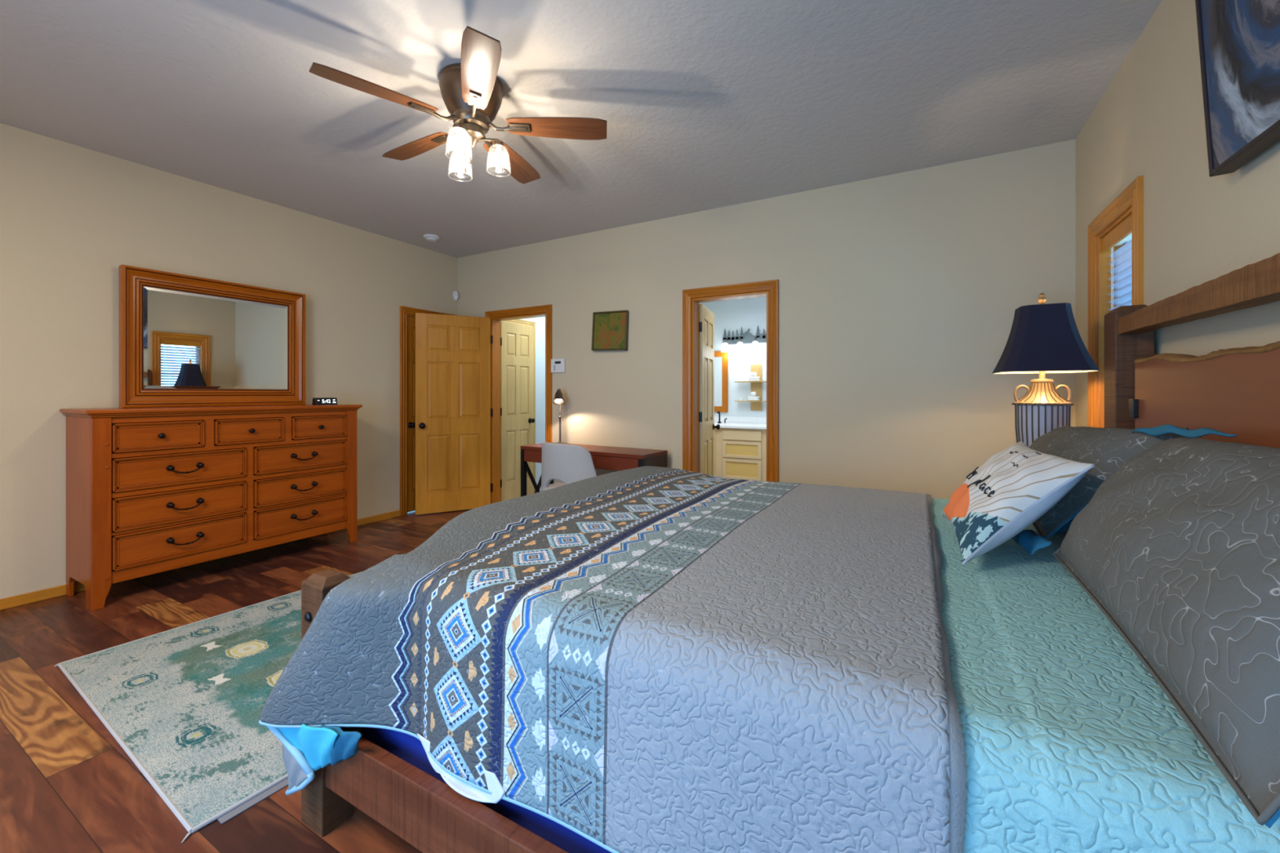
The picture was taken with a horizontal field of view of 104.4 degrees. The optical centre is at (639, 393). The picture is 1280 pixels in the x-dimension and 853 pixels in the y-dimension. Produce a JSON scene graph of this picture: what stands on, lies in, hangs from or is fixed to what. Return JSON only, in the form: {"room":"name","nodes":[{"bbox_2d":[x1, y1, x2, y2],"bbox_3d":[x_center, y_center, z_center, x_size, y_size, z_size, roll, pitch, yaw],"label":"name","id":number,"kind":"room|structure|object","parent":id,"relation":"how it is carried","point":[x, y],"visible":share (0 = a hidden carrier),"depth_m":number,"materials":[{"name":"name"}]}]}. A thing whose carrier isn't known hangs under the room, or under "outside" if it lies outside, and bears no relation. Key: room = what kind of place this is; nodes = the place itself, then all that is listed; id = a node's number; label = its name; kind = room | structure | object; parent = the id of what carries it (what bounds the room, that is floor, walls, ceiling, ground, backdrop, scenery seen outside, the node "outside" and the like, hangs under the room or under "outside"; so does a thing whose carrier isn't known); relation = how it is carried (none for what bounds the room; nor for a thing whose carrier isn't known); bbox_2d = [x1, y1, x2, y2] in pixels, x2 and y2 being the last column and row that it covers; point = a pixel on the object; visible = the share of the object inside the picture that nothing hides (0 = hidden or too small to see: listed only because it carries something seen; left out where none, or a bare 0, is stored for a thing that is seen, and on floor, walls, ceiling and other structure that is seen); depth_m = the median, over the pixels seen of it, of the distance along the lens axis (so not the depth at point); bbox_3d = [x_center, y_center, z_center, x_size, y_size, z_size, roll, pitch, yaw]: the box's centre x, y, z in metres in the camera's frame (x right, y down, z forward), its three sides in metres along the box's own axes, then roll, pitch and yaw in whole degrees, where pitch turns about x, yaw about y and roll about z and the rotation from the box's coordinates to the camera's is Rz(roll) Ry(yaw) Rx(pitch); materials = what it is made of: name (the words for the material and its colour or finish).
{"room":"bedroom","nodes":[
{"label":"bedroom","id":0,"kind":"room"},
{"bbox_2d":[0,123,457,599],"bbox_3d":[-3.402,-0.155,3.332,0.150,2.750,5.500,0,0,29],"label":"wall","id":1,"kind":"structure","parent":0,"point":[71,215],"depth_m":3.20,"materials":[{"name":"beige paint"}]},
{"bbox_2d":[0,509,399,610],"bbox_3d":[-3.498,1.189,2.993,0.013,0.062,4.515,0,0,29],"label":"baseboard","id":2,"kind":"structure","parent":1,"relation":"attached to","point":[47,593],"depth_m":2.96,"materials":[{"name":"brown wood"}]},
{"bbox_2d":[407,315,415,512],"bbox_3d":[-2.234,0.203,5.275,0.101,2.010,0.567,0,0,29],"label":"door","id":3,"kind":"structure","parent":1,"relation":"in","point":[411,320],"depth_m":5.10,"materials":[{"name":"brown wood"}]},
{"bbox_2d":[400,306,457,515],"bbox_3d":[-2.266,0.170,5.294,0.121,2.100,0.705,0,0,29],"label":"door frame","id":4,"kind":"structure","parent":1,"relation":"attached to","point":[405,311],"depth_m":4.99,"materials":[{"name":"brown wood"}]},
{"bbox_2d":[452,290,458,300],"bbox_3d":[-2.054,-1.100,5.544,0.068,0.119,0.045,0,0,-36],"label":"sensor","id":5,"kind":"object","parent":1,"relation":"attached to","point":[455,295],"visible":1,"depth_m":5.53,"materials":[{"name":"white plastic"}]},
{"bbox_2d":[0,508,473,852],"bbox_3d":[-1.067,1.270,2.027,5.800,0.100,5.500,0,0,29],"label":"floor","id":6,"kind":"structure","parent":0,"point":[67,785],"depth_m":1.83,"materials":[{"name":"brown wood"}]},
{"bbox_2d":[53,571,362,843],"bbox_3d":[-1.322,1.213,2.771,1.647,0.013,2.333,0,0,32],"label":"area rug","id":7,"kind":"object","parent":6,"relation":"on","point":[185,704],"visible":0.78,"depth_m":1.97,"materials":[{"name":"carpet"}]},
{"bbox_2d":[59,404,362,611],"bbox_3d":[-2.892,0.655,3.548,0.490,1.130,1.567,0,0,29],"label":"dresser","id":8,"kind":"object","parent":6,"relation":"on","point":[150,491],"visible":1,"depth_m":3.19,"materials":[{"name":"brown wood"}]},
{"bbox_2d":[119,264,305,408],"bbox_3d":[-3.061,-0.367,3.655,0.072,0.915,1.088,0,0,29],"label":"dresser mirror","id":9,"kind":"object","parent":8,"relation":"on","point":[185,340],"visible":1,"depth_m":3.57,"materials":[{"name":"wood"}]},
{"bbox_2d":[143,286,287,389],"bbox_3d":[-3.076,-0.373,3.664,0.002,0.681,0.866,0,0,29],"label":"mirror glass","id":10,"kind":"object","parent":9,"relation":"on","point":[193,339],"depth_m":3.61,"materials":[{"name":"silver mirror"}]},
{"bbox_2d":[311,397,337,404],"bbox_3d":[-2.570,0.061,4.052,0.061,0.058,0.170,0,0,29],"label":"alarm clock","id":11,"kind":"object","parent":8,"relation":"on","point":[316,401],"visible":1,"depth_m":4.03,"materials":[{"name":"black plastic"}]},
{"bbox_2d":[217,777,288,824],"bbox_3d":[-0.997,1.218,2.022,0.335,0.003,1.245,0,0,32],"label":"pad","id":12,"kind":"object","parent":6,"relation":"on","point":[273,789],"visible":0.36,"depth_m":1.48,"materials":[{"name":"grey fabric"}]},
{"bbox_2d":[541,442,596,491],"bbox_3d":[-0.507,0.799,3.965,0.698,0.846,0.530,0,0,39],"label":"desk chair","id":13,"kind":"object","parent":6,"relation":"on","point":[568,464],"visible":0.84,"depth_m":3.72,"materials":[{"name":"grey fabric"}]},
{"bbox_2d":[520,442,667,496],"bbox_3d":[-0.435,0.850,4.401,1.330,0.740,0.400,0,0,32],"label":"writing desk","id":14,"kind":"object","parent":6,"relation":"on","point":[611,458],"visible":0.48,"depth_m":4.14,"materials":[{"name":"brown wood"}]},
{"bbox_2d":[552,388,568,444],"bbox_3d":[-0.759,0.215,4.701,0.174,0.530,0.185,0,0,29],"label":"desk lamp","id":15,"kind":"object","parent":14,"relation":"on","point":[558,399],"visible":0.94,"depth_m":4.69,"materials":[{"name":"brown metal"}]},
{"bbox_2d":[301,253,1279,852],"bbox_3d":[0.554,0.432,1.736,2.345,1.575,2.081,0,0,29],"label":"bed","id":16,"kind":"object","parent":6,"relation":"on","point":[1236,391],"visible":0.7,"depth_m":1.31,"materials":[{"name":"brown wood"}]},
{"bbox_2d":[361,727,611,852],"bbox_3d":[0.542,0.964,1.750,2.070,0.203,1.875,0,0,29],"label":"mattress","id":17,"kind":"object","parent":16,"relation":"on","point":[408,748],"visible":0.02,"depth_m":1.15,"materials":[{"name":"blue fabric"}]},
{"bbox_3d":[2.039,0.875,2.550,0.546,0.690,0.540,0,0,29],"label":"nightstand","id":18,"kind":"object","parent":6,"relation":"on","visible":0},
{"bbox_2d":[991,293,1099,447],"bbox_3d":[2.050,0.007,2.532,0.384,1.046,0.310,0,0,25],"label":"table lamp","id":19,"kind":"object","parent":18,"relation":"on","point":[1043,338],"visible":0.77,"depth_m":2.45,"materials":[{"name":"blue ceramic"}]},
{"bbox_2d":[521,316,545,491],"bbox_3d":[-1.283,-0.005,6.214,0.100,2.450,1.600,0,0,29],"label":"wall","id":20,"kind":"structure","parent":0,"point":[540,322],"depth_m":6.18,"materials":[{"name":"white paint"}]},
{"bbox_2d":[500,321,534,501],"bbox_3d":[-1.409,0.199,5.757,0.101,2.018,0.554,0,0,29],"label":"door","id":21,"kind":"structure","parent":20,"relation":"in","point":[517,420],"depth_m":5.74,"materials":[{"name":"brown wood"}]},
{"bbox_2d":[0,0,1161,257],"bbox_3d":[-1.031,-1.580,1.938,5.650,0.100,5.380,0,0,29],"label":"ceiling","id":22,"kind":"structure","parent":0,"point":[705,104],"depth_m":2.49,"materials":[{"name":"paint"}]},
{"bbox_2d":[423,234,439,241],"bbox_3d":[-2.025,-1.508,4.824,0.148,0.045,0.148,0,0,29],"label":"smoke detector","id":23,"kind":"object","parent":22,"relation":"attached to","point":[431,237],"visible":1,"depth_m":4.79,"materials":[{"name":"white plastic"}]},
{"bbox_2d":[308,25,607,183],"bbox_3d":[-0.860,-1.309,2.469,1.249,0.442,1.295,0,0,29],"label":"ceiling fan","id":24,"kind":"object","parent":22,"relation":"hanging from","point":[471,89],"visible":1,"depth_m":2.38,"materials":[{"name":"brown wood"}]},
{"bbox_2d":[698,296,766,417],"bbox_3d":[1.806,-0.080,6.906,2.280,2.600,0.100,0,0,29],"label":"wall","id":25,"kind":"structure","parent":0,"point":[731,315],"depth_m":7.05,"materials":[{"name":"white paint"}]},
{"bbox_2d":[714,351,728,412],"bbox_3d":[1.031,-0.177,7.261,0.530,0.885,0.028,0,0,29],"label":"bathroom mirror","id":26,"kind":"object","parent":25,"relation":"attached to","point":[721,359],"visible":0.33,"depth_m":7.18,"materials":[{"name":"brown wood"}]},
{"bbox_2d":[714,356,721,406],"bbox_3d":[1.033,-0.177,7.264,0.366,0.721,0.012,0,0,29],"label":"mirror glass","id":27,"kind":"object","parent":26,"relation":"on","point":[717,360],"depth_m":7.20,"materials":[{"name":"silver metal"}]},
{"bbox_2d":[720,324,766,352],"bbox_3d":[1.616,-0.777,6.852,1.060,0.365,0.169,0,0,29],"label":"vanity light","id":28,"kind":"object","parent":25,"relation":"attached to","point":[747,337],"visible":0.78,"depth_m":6.97,"materials":[{"name":"metal"}]},
{"bbox_2d":[734,364,766,410],"bbox_3d":[1.593,-0.087,6.877,0.540,0.645,0.150,0,0,29],"label":"wall shelf","id":29,"kind":"object","parent":25,"relation":"attached to","point":[756,386],"visible":0.74,"depth_m":6.91,"materials":[{"name":"brown wood"}]},
{"bbox_2d":[747,395,759,400],"bbox_3d":[1.580,0.065,6.879,0.145,0.062,0.100,0,0,29],"label":"folded towel","id":30,"kind":"object","parent":29,"relation":"on","point":[750,397],"visible":1,"depth_m":6.84,"materials":[{"name":"white fabric"}]},
{"bbox_2d":[751,391,756,395],"bbox_3d":[1.572,0.000,6.872,0.065,0.060,0.060,0,0,29],"label":"cloth","id":31,"kind":"object","parent":30,"relation":"on","point":[753,393],"visible":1,"depth_m":6.85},
{"bbox_2d":[747,376,759,381],"bbox_3d":[1.580,-0.205,6.879,0.145,0.062,0.100,0,0,29],"label":"folded towel","id":32,"kind":"object","parent":29,"relation":"on","point":[754,378],"visible":0.99,"depth_m":6.83,"materials":[{"name":"white fabric"}]},
{"bbox_2d":[751,372,756,376],"bbox_3d":[1.572,-0.270,6.872,0.065,0.060,0.060,0,0,29],"label":"cloth","id":33,"kind":"object","parent":32,"relation":"on","point":[753,374],"visible":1,"depth_m":6.85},
{"bbox_2d":[457,138,1075,499],"bbox_3d":[0.310,-0.155,4.340,5.350,2.750,0.120,0,0,29],"label":"wall","id":34,"kind":"structure","parent":0,"point":[900,294],"depth_m":3.59,"materials":[{"name":"beige paint"}]},
{"bbox_2d":[414,312,493,515],"bbox_3d":[-1.915,0.199,5.144,0.756,2.018,0.167,0,0,-29],"label":"door","id":35,"kind":"structure","parent":34,"relation":"in","point":[454,412],"depth_m":5.11,"materials":[{"name":"brown wood"}]},
{"bbox_2d":[484,304,551,503],"bbox_3d":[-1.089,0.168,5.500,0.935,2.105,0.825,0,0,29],"label":"door frame","id":36,"kind":"structure","parent":34,"relation":"attached to","point":[545,311],"depth_m":5.34,"materials":[{"name":"brown wood"}]},
{"bbox_2d":[551,358,565,373],"bbox_3d":[-0.805,-0.277,4.876,0.164,0.136,0.028,0,0,29],"label":"alarm keypad","id":37,"kind":"object","parent":34,"relation":"attached to","point":[557,365],"visible":1,"depth_m":4.86,"materials":[{"name":"white plastic"}]},
{"bbox_2d":[591,310,629,351],"bbox_3d":[-0.276,-0.578,4.570,0.380,0.371,0.056,0,0,29],"label":"painting","id":38,"kind":"object","parent":34,"relation":"attached to","point":[610,331],"visible":1,"depth_m":4.55,"materials":[{"name":"green paint"}]},
{"bbox_2d":[698,303,719,475],"bbox_3d":[0.615,0.214,4.578,0.167,1.988,0.624,0,0,18],"label":"door","id":39,"kind":"structure","parent":34,"relation":"in","point":[706,317],"depth_m":4.49,"materials":[{"name":"brown wood"}]},
{"bbox_2d":[682,279,778,482],"bbox_3d":[0.746,0.169,4.084,0.806,2.103,0.141,0,0,29],"label":"door frame","id":40,"kind":"structure","parent":34,"relation":"attached to","point":[717,293],"depth_m":4.12,"materials":[{"name":"brown wood"}]},
{"bbox_2d":[1075,0,1279,426],"bbox_3d":[1.400,-0.155,0.650,0.150,2.750,5.500,0,0,29],"label":"wall","id":41,"kind":"structure","parent":0,"point":[1199,228],"depth_m":1.84,"materials":[{"name":"beige paint"}]},
{"bbox_2d":[1088,175,1143,427],"bbox_3d":[2.337,-0.305,2.360,0.161,1.226,0.696,0,0,29],"label":"window trim","id":42,"kind":"structure","parent":41,"relation":"in","point":[1131,198],"depth_m":2.59,"materials":[{"name":"brown wood"}]},
{"bbox_2d":[1101,213,1132,311],"bbox_3d":[2.325,-0.305,2.367,0.074,1.010,0.476,0,0,29],"label":"window blind","id":43,"kind":"object","parent":42,"relation":"attached to","point":[1122,233],"visible":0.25,"depth_m":2.43,"materials":[{"name":"white plastic"}]},
{"bbox_2d":[1195,0,1279,177],"bbox_3d":[1.363,-1.110,0.877,0.102,0.921,1.400,0,0,29],"label":"painting","id":44,"kind":"object","parent":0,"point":[1239,40],"visible":1,"depth_m":1.35,"materials":[{"name":"fabric"}]},
{"bbox_3d":[1.109,1.270,5.657,2.280,0.100,2.960,0,0,29],"label":"floor","id":45,"kind":"structure","parent":0,"visible":0},
{"bbox_2d":[714,427,766,481],"bbox_3d":[1.576,0.833,6.596,2.160,0.775,0.655,0,0,29],"label":"bathroom vanity","id":46,"kind":"object","parent":45,"relation":"on","point":[739,453],"visible":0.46,"depth_m":6.38,"materials":[{"name":"brown wood"}]},
{"bbox_2d":[714,416,766,429],"bbox_3d":[1.570,0.385,6.586,2.160,0.120,0.681,0,0,29],"label":"countertop","id":47,"kind":"structure","parent":46,"relation":"on","point":[731,422],"depth_m":6.91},
{"bbox_2d":[716,410,727,422],"bbox_3d":[1.128,0.323,6.929,0.144,0.171,0.117,0,0,-12],"label":"faucet","id":48,"kind":"object","parent":47,"relation":"on","point":[718,411],"visible":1,"depth_m":6.94,"materials":[{"name":"brown metal"}]},
{"bbox_3d":[0.541,0.693,1.749,2.070,0.335,1.858,0,0,29],"label":"mattress","id":49,"kind":"object","parent":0,"visible":0},
{"bbox_2d":[258,466,966,852],"bbox_3d":[0.179,0.763,1.908,1.669,0.675,2.132,0,0,29],"label":"quilt","id":50,"kind":"object","parent":49,"relation":"on","point":[643,659],"visible":1,"depth_m":1.08,"materials":[{"name":"fabric"}]},
{"bbox_2d":[417,733,505,803],"bbox_3d":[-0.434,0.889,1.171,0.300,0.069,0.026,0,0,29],"label":"blanket","id":51,"kind":"object","parent":50,"relation":"hanging from","point":[494,785],"visible":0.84,"depth_m":1.14,"materials":[{"name":"white fabric"}]},
{"bbox_2d":[929,497,1279,852],"bbox_3d":[1.142,0.712,1.438,0.712,0.488,2.000,0,0,29],"label":"blanket","id":52,"kind":"object","parent":49,"relation":"on","point":[1071,744],"visible":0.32,"depth_m":0.72,"materials":[{"name":"teal fabric"}]},
{"bbox_2d":[941,440,1095,564],"bbox_3d":[1.158,0.314,1.561,0.354,0.282,0.705,0,0,29],"label":"throw cushion","id":53,"kind":"object","parent":52,"relation":"on","point":[1019,484],"visible":1,"depth_m":1.41,"materials":[{"name":"fabric"}]},
{"bbox_2d":[1012,424,1236,555],"bbox_3d":[1.472,0.268,1.733,0.385,0.372,1.182,0,0,29],"label":"pillow sham","id":54,"kind":"object","parent":52,"relation":"on","point":[1108,449],"visible":0.48,"depth_m":1.50,"materials":[{"name":"grey fabric"}]},
{"bbox_2d":[1052,434,1279,828],"bbox_3d":[1.056,0.275,0.934,0.334,0.391,1.072,0,0,29],"label":"pillow sham","id":55,"kind":"object","parent":52,"relation":"on","point":[1179,548],"visible":1,"depth_m":0.74,"materials":[{"name":"grey fabric"}]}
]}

